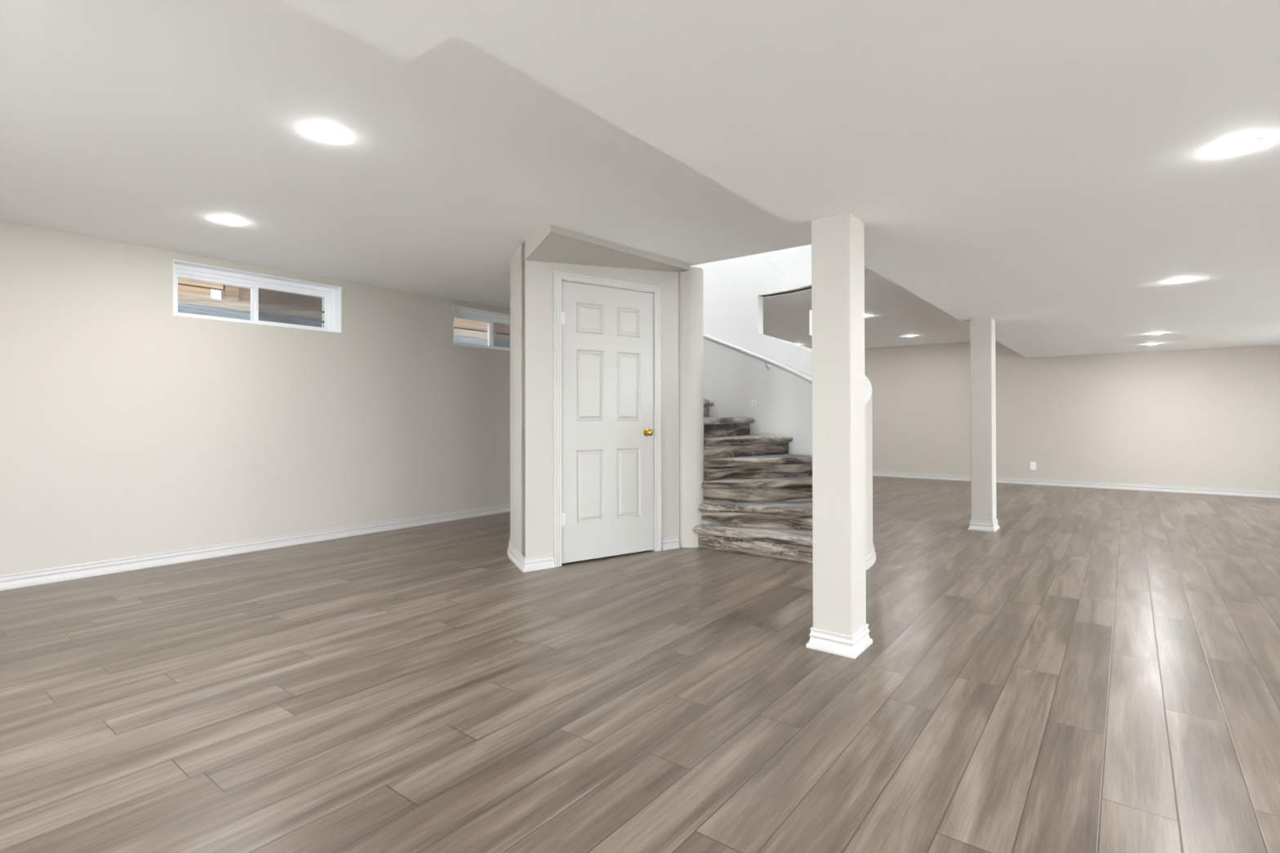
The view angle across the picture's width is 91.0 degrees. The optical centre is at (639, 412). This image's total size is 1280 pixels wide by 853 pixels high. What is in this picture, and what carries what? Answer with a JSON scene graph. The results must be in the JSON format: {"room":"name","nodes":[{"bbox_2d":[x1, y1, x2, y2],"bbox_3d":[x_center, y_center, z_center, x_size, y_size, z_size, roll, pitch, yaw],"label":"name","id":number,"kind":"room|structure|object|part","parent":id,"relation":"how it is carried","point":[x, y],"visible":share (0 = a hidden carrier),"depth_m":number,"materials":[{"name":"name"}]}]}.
{"room":"finished basement","nodes":[
{"label":"finished basement","id":0,"kind":"room"},
{"bbox_2d":[0,221,510,575],"bbox_3d":[-1.631,-0.098,7.226,0.240,2.700,14.210,0,0,38],"label":"wall","id":1,"kind":"structure","parent":0,"point":[130,426],"depth_m":4.83,"materials":[{"name":"beige paint"}]},
{"bbox_2d":[0,503,510,591],"bbox_3d":[-1.524,1.085,7.137,0.023,0.092,13.810,0,0,38],"label":"baseboard","id":2,"kind":"structure","parent":1,"relation":"attached to","point":[21,580],"depth_m":4.88,"materials":[{"name":"white paint"}]},
{"bbox_2d":[173,259,341,333],"bbox_3d":[-3.160,-0.927,5.231,0.202,0.414,1.264,0,0,38],"label":"window","id":3,"kind":"structure","parent":1,"relation":"in","point":[331,295],"depth_m":5.32,"materials":[{"name":"white plastic"}]},
{"bbox_3d":[-3.385,-0.911,5.030,0.048,0.308,0.579,0,0,38],"label":"sash","id":4,"kind":"part","parent":3,"relation":"part of","materials":[{"name":"clear glass"}]},
{"bbox_3d":[-3.030,-0.909,5.467,0.047,0.308,0.627,0,0,38],"label":"sash","id":5,"kind":"part","parent":3,"relation":"part of","materials":[{"name":"white plastic"}]},
{"bbox_2d":[453,305,510,351],"bbox_3d":[-1.654,-0.917,7.170,0.202,0.414,1.264,0,0,38],"label":"window","id":6,"kind":"structure","parent":1,"relation":"in","point":[490,317],"depth_m":7.12,"materials":[{"name":"white plastic"}]},
{"bbox_3d":[-1.879,-0.901,6.969,0.048,0.308,0.579,0,0,38],"label":"sash","id":7,"kind":"part","parent":6,"relation":"part of","materials":[{"name":"white plastic"}]},
{"bbox_3d":[-1.524,-0.899,7.406,0.047,0.308,0.627,0,0,38],"label":"sash","id":8,"kind":"part","parent":6,"relation":"part of","materials":[{"name":"white plastic"}]},
{"bbox_2d":[0,0,969,348],"bbox_3d":[1.976,-1.344,4.430,8.900,0.260,13.810,0,0,38],"label":"ceiling","id":9,"kind":"structure","parent":0,"point":[151,123],"depth_m":3.06,"materials":[{"name":"paint"}]},
{"bbox_2d":[217,217,239,223],"bbox_3d":[-2.587,-1.203,3.953,0.112,0.008,0.112,0,0,38],"label":"recessed light","id":10,"kind":"object","parent":9,"relation":"in","point":[223,220],"visible":1,"depth_m":3.94,"materials":[{"name":"white plastic"}]},
{"bbox_2d":[311,127,340,138],"bbox_3d":[-1.367,-1.214,2.741,0.112,0.008,0.112,0,0,38],"label":"recessed light","id":11,"kind":"object","parent":9,"relation":"in","point":[323,132],"visible":1,"depth_m":2.73,"materials":[{"name":"white plastic"}]},
{"bbox_2d":[315,128,337,138],"bbox_3d":[-1.367,-1.214,2.741,0.092,0.007,0.092,0,0,38],"label":"diffuser","id":12,"kind":"object","parent":11,"relation":"attached to","point":[324,133],"depth_m":2.73,"materials":[{"name":"white plastic"}]},
{"bbox_2d":[514,241,525,557],"bbox_3d":[-0.876,-0.047,4.588,0.113,2.320,0.374,0,0,-5],"label":"wall","id":13,"kind":"structure","parent":0,"point":[518,363],"depth_m":4.57,"materials":[{"name":"beige paint"}]},
{"bbox_2d":[521,260,679,558],"bbox_3d":[-0.272,-0.025,4.848,1.380,2.277,0.110,0,0,-35],"label":"wall","id":14,"kind":"structure","parent":0,"point":[539,447],"depth_m":4.51,"materials":[{"name":"beige paint"}]},
{"bbox_2d":[553,270,661,567],"bbox_3d":[-0.244,0.044,4.830,0.958,2.138,0.170,0,0,-35],"label":"door","id":15,"kind":"structure","parent":14,"relation":"in","point":[607,335],"depth_m":4.79,"materials":[{"name":"white paint"}]},
{"bbox_3d":[0.071,0.159,4.985,0.064,0.064,0.062,0,0,-35],"label":"knob","id":16,"kind":"part","parent":15,"relation":"part of","materials":[{"name":"gold metal"}]},
{"bbox_2d":[661,536,679,551],"bbox_3d":[0.250,1.068,5.125,0.172,0.092,0.023,0,0,-35],"label":"baseboard","id":17,"kind":"structure","parent":14,"relation":"attached to","point":[672,543],"depth_m":5.12,"materials":[{"name":"white paint"}]},
{"bbox_2d":[521,224,689,272],"bbox_3d":[-0.156,-1.138,4.672,1.410,0.138,0.547,0,0,-35],"label":"ceiling","id":18,"kind":"structure","parent":0,"point":[553,243],"depth_m":4.47,"materials":[{"name":"beige paint"}]},
{"bbox_2d":[0,475,1279,852],"bbox_3d":[1.981,1.165,4.413,8.900,0.120,13.810,0,0,38],"label":"floor","id":19,"kind":"structure","parent":0,"point":[1096,670],"depth_m":2.41,"materials":[{"name":"laminate"}]},
{"bbox_2d":[693,398,813,563],"bbox_3d":[0.482,0.045,5.680,2.694,2.144,1.962,0,0,13],"label":"staircase","id":20,"kind":"structure","parent":19,"relation":"on","point":[757,495],"depth_m":5.28,"materials":[{"name":"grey wood"}]},
{"bbox_2d":[805,213,872,658],"bbox_3d":[0.940,0.098,2.971,0.228,2.001,0.249,0,0,38],"label":"support post","id":21,"kind":"object","parent":19,"relation":"on","point":[840,627],"visible":1,"depth_m":2.89,"materials":[{"name":"beige paint"}]},
{"bbox_2d":[809,310,812,336],"bbox_3d":[0.824,-0.423,2.986,0.014,0.120,0.072,0,0,38],"label":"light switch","id":22,"kind":"object","parent":21,"relation":"attached to","point":[810,310],"visible":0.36,"depth_m":2.96,"materials":[{"name":"white plastic"}]},
{"bbox_3d":[0.942,1.052,2.965,0.228,0.092,0.249,0,0,38],"label":"baseboard trim","id":23,"kind":"part","parent":21,"relation":"part of","materials":[{"name":"white paint"}]},
{"bbox_2d":[968,317,999,532],"bbox_3d":[3.288,0.113,6.019,0.226,2.001,0.276,0,0,38],"label":"support post","id":24,"kind":"object","parent":19,"relation":"on","point":[982,331],"visible":1,"depth_m":5.93,"materials":[{"name":"beige paint"}]},
{"bbox_3d":[3.290,1.067,6.012,0.226,0.092,0.276,0,0,38],"label":"baseboard trim","id":25,"kind":"part","parent":24,"relation":"part of","materials":[{"name":"white paint"}]},
{"bbox_2d":[678,266,703,547],"bbox_3d":[0.401,-0.045,5.324,0.276,2.320,0.276,0,0,38],"label":"wall","id":26,"kind":"structure","parent":0,"point":[691,282],"depth_m":5.20,"materials":[{"name":"beige paint"}]},
{"bbox_2d":[510,253,872,555],"bbox_3d":[0.459,-0.043,5.638,2.940,2.320,2.302,0,0,11],"label":"wall","id":27,"kind":"structure","parent":0,"point":[733,379],"depth_m":6.36,"materials":[{"name":"white paint"}]},
{"bbox_2d":[506,537,513,559],"bbox_3d":[-0.035,1.075,6.036,2.960,0.092,1.301,0,0,-31],"label":"baseboard","id":28,"kind":"structure","parent":27,"relation":"attached to","point":[509,551],"depth_m":4.85,"materials":[{"name":"white paint"}]},
{"bbox_2d":[511,547,555,572],"bbox_3d":[-0.849,1.067,4.546,0.429,0.092,0.244,0,0,38],"label":"baseboard","id":29,"kind":"structure","parent":27,"relation":"attached to","point":[546,562],"depth_m":4.46,"materials":[{"name":"white paint"}]},
{"bbox_2d":[751,400,755,405],"bbox_3d":[1.162,-0.096,6.436,0.054,0.054,0.005,0,0,34],"label":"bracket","id":30,"kind":"structure","parent":27,"relation":"attached to","point":[753,402],"depth_m":6.43,"materials":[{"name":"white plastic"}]},
{"bbox_2d":[703,333,812,384],"bbox_3d":[0.839,-0.588,5.906,2.606,1.590,1.246,0,0,38],"label":"handrail","id":31,"kind":"object","parent":27,"relation":"attached to","point":[748,353],"visible":0.34,"depth_m":6.31,"materials":[{"name":"white paint"}]},
{"bbox_2d":[865,542,875,569],"bbox_3d":[1.650,1.066,5.284,0.493,0.092,2.081,0,0,4],"label":"baseboard","id":32,"kind":"structure","parent":27,"relation":"attached to","point":[870,558],"depth_m":4.55,"materials":[{"name":"white paint"}]},
{"bbox_2d":[689,244,865,299],"bbox_3d":[0.774,-2.342,5.827,2.940,2.280,1.705,0,0,38],"label":"wall","id":33,"kind":"structure","parent":0,"point":[789,269],"depth_m":6.41,"materials":[{"name":"white paint"}]},
{"bbox_2d":[280,0,1279,357],"bbox_3d":[3.607,-1.066,3.161,4.770,0.319,13.810,0,0,38],"label":"ceiling","id":34,"kind":"structure","parent":0,"point":[1046,171],"depth_m":1.99,"materials":[{"name":"paint"}]},
{"bbox_2d":[1169,279,1191,282],"bbox_3d":[3.683,-0.895,4.281,0.112,0.008,0.112,0,0,38],"label":"recessed light","id":35,"kind":"object","parent":34,"relation":"in","point":[1178,280],"visible":1,"depth_m":4.26,"materials":[{"name":"white plastic"}]},
{"bbox_2d":[1217,137,1262,152],"bbox_3d":[2.043,-0.906,2.139,0.112,0.008,0.112,0,0,38],"label":"recessed light","id":36,"kind":"object","parent":34,"relation":"in","point":[1242,144],"visible":1,"depth_m":2.12,"materials":[{"name":"white plastic"}]},
{"bbox_2d":[1221,139,1258,151],"bbox_3d":[2.043,-0.905,2.139,0.092,0.007,0.092,0,0,38],"label":"diffuser","id":37,"kind":"object","parent":36,"relation":"attached to","point":[1242,144],"depth_m":2.13,"materials":[{"name":"white plastic"}]},
{"bbox_2d":[864,340,1279,491],"bbox_3d":[6.276,-0.097,9.954,8.900,2.700,0.200,0,0,38],"label":"wall","id":38,"kind":"structure","parent":0,"point":[1202,417],"depth_m":9.42,"materials":[{"name":"beige paint"}]},
{"bbox_2d":[1030,462,1035,470],"bbox_3d":[6.185,0.838,9.887,0.080,0.124,0.009,0,0,38],"label":"wall outlet","id":39,"kind":"object","parent":38,"relation":"attached to","point":[1033,464],"visible":1,"depth_m":9.88,"materials":[{"name":"white plastic"}]},
{"bbox_2d":[872,471,1279,497],"bbox_3d":[6.210,1.087,9.857,8.854,0.092,0.023,0,0,38],"label":"baseboard","id":40,"kind":"structure","parent":38,"relation":"attached to","point":[1194,490],"depth_m":9.32,"materials":[{"name":"white paint"}]},
{"label":"outside","id":41,"kind":"structure","parent":0,"visible":0},
{"bbox_2d":[177,284,211,297],"bbox_3d":[-5.658,-1.198,4.611,0.100,0.102,4.330,0,0,38],"label":"joist","id":42,"kind":"object","parent":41,"point":[182,289],"visible":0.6,"depth_m":6.18,"materials":[{"name":"brown wood"}]},
{"bbox_2d":[177,278,222,290],"bbox_3d":[-5.599,-1.315,4.623,0.100,0.124,4.420,0,0,38],"label":"beam","id":43,"kind":"structure","parent":42,"relation":"on","point":[183,282],"depth_m":6.19,"materials":[{"name":"brown wood"}]},
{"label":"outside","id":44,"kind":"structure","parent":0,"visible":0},
{"bbox_3d":[-2.706,-0.430,6.537,0.610,0.120,11.000,0,0,38],"label":"ground","id":45,"kind":"structure","parent":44,"visible":0},
{"bbox_2d":[177,302,510,347],"bbox_3d":[-2.623,-0.699,6.981,0.100,0.424,7.400,0,0,38],"label":"retaining timber","id":46,"kind":"object","parent":45,"relation":"on","point":[182,308],"visible":0.02,"depth_m":5.67,"materials":[{"name":"wood"}]},
{"bbox_2d":[177,293,322,319],"bbox_3d":[-3.893,-0.962,5.385,0.115,0.077,3.320,0,0,38],"label":"retaining timber","id":47,"kind":"object","parent":46,"relation":"on","point":[182,299],"visible":0.33,"depth_m":5.60,"materials":[{"name":"brown wood"}]},
{"bbox_2d":[453,328,510,342],"bbox_3d":[-1.620,-0.954,8.311,0.115,0.090,4.070,0,0,38],"label":"retaining timber","id":48,"kind":"object","parent":46,"relation":"on","point":[457,332],"visible":0.02,"depth_m":7.70,"materials":[{"name":"beige wood"}]},
{"bbox_2d":[453,318,510,335],"bbox_3d":[-1.616,-1.095,8.321,0.110,0.170,4.050,0,0,38],"label":"retaining timber","id":49,"kind":"object","parent":48,"relation":"on","point":[458,323],"visible":0.02,"depth_m":7.72,"materials":[{"name":"brown wood"}]},
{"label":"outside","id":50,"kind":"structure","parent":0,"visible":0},
{"bbox_3d":[-3.781,-0.607,11.805,7.550,0.550,18.000,0,0,38],"label":"ground","id":51,"kind":"structure","parent":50,"visible":0},
{"bbox_2d":[221,284,238,301],"bbox_3d":[-4.202,-1.192,6.437,0.120,0.550,0.120,0,0,38],"label":"post","id":52,"kind":"object","parent":51,"relation":"on","point":[228,292],"visible":0.29,"depth_m":6.39,"materials":[{"name":"brown wood"}]},
{"bbox_2d":[238,287,250,302],"bbox_3d":[-4.156,-1.192,6.594,0.120,0.550,0.175,0,0,38],"label":"post","id":53,"kind":"object","parent":51,"relation":"on","point":[244,294],"visible":0.14,"depth_m":6.54,"materials":[{"name":"brown wood"}]},
{"bbox_2d":[258,288,322,311],"bbox_3d":[-3.397,-1.107,7.495,0.110,0.390,2.140,0,0,38],"label":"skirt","id":54,"kind":"object","parent":51,"relation":"on","point":[262,291],"visible":0.02,"depth_m":6.86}
]}

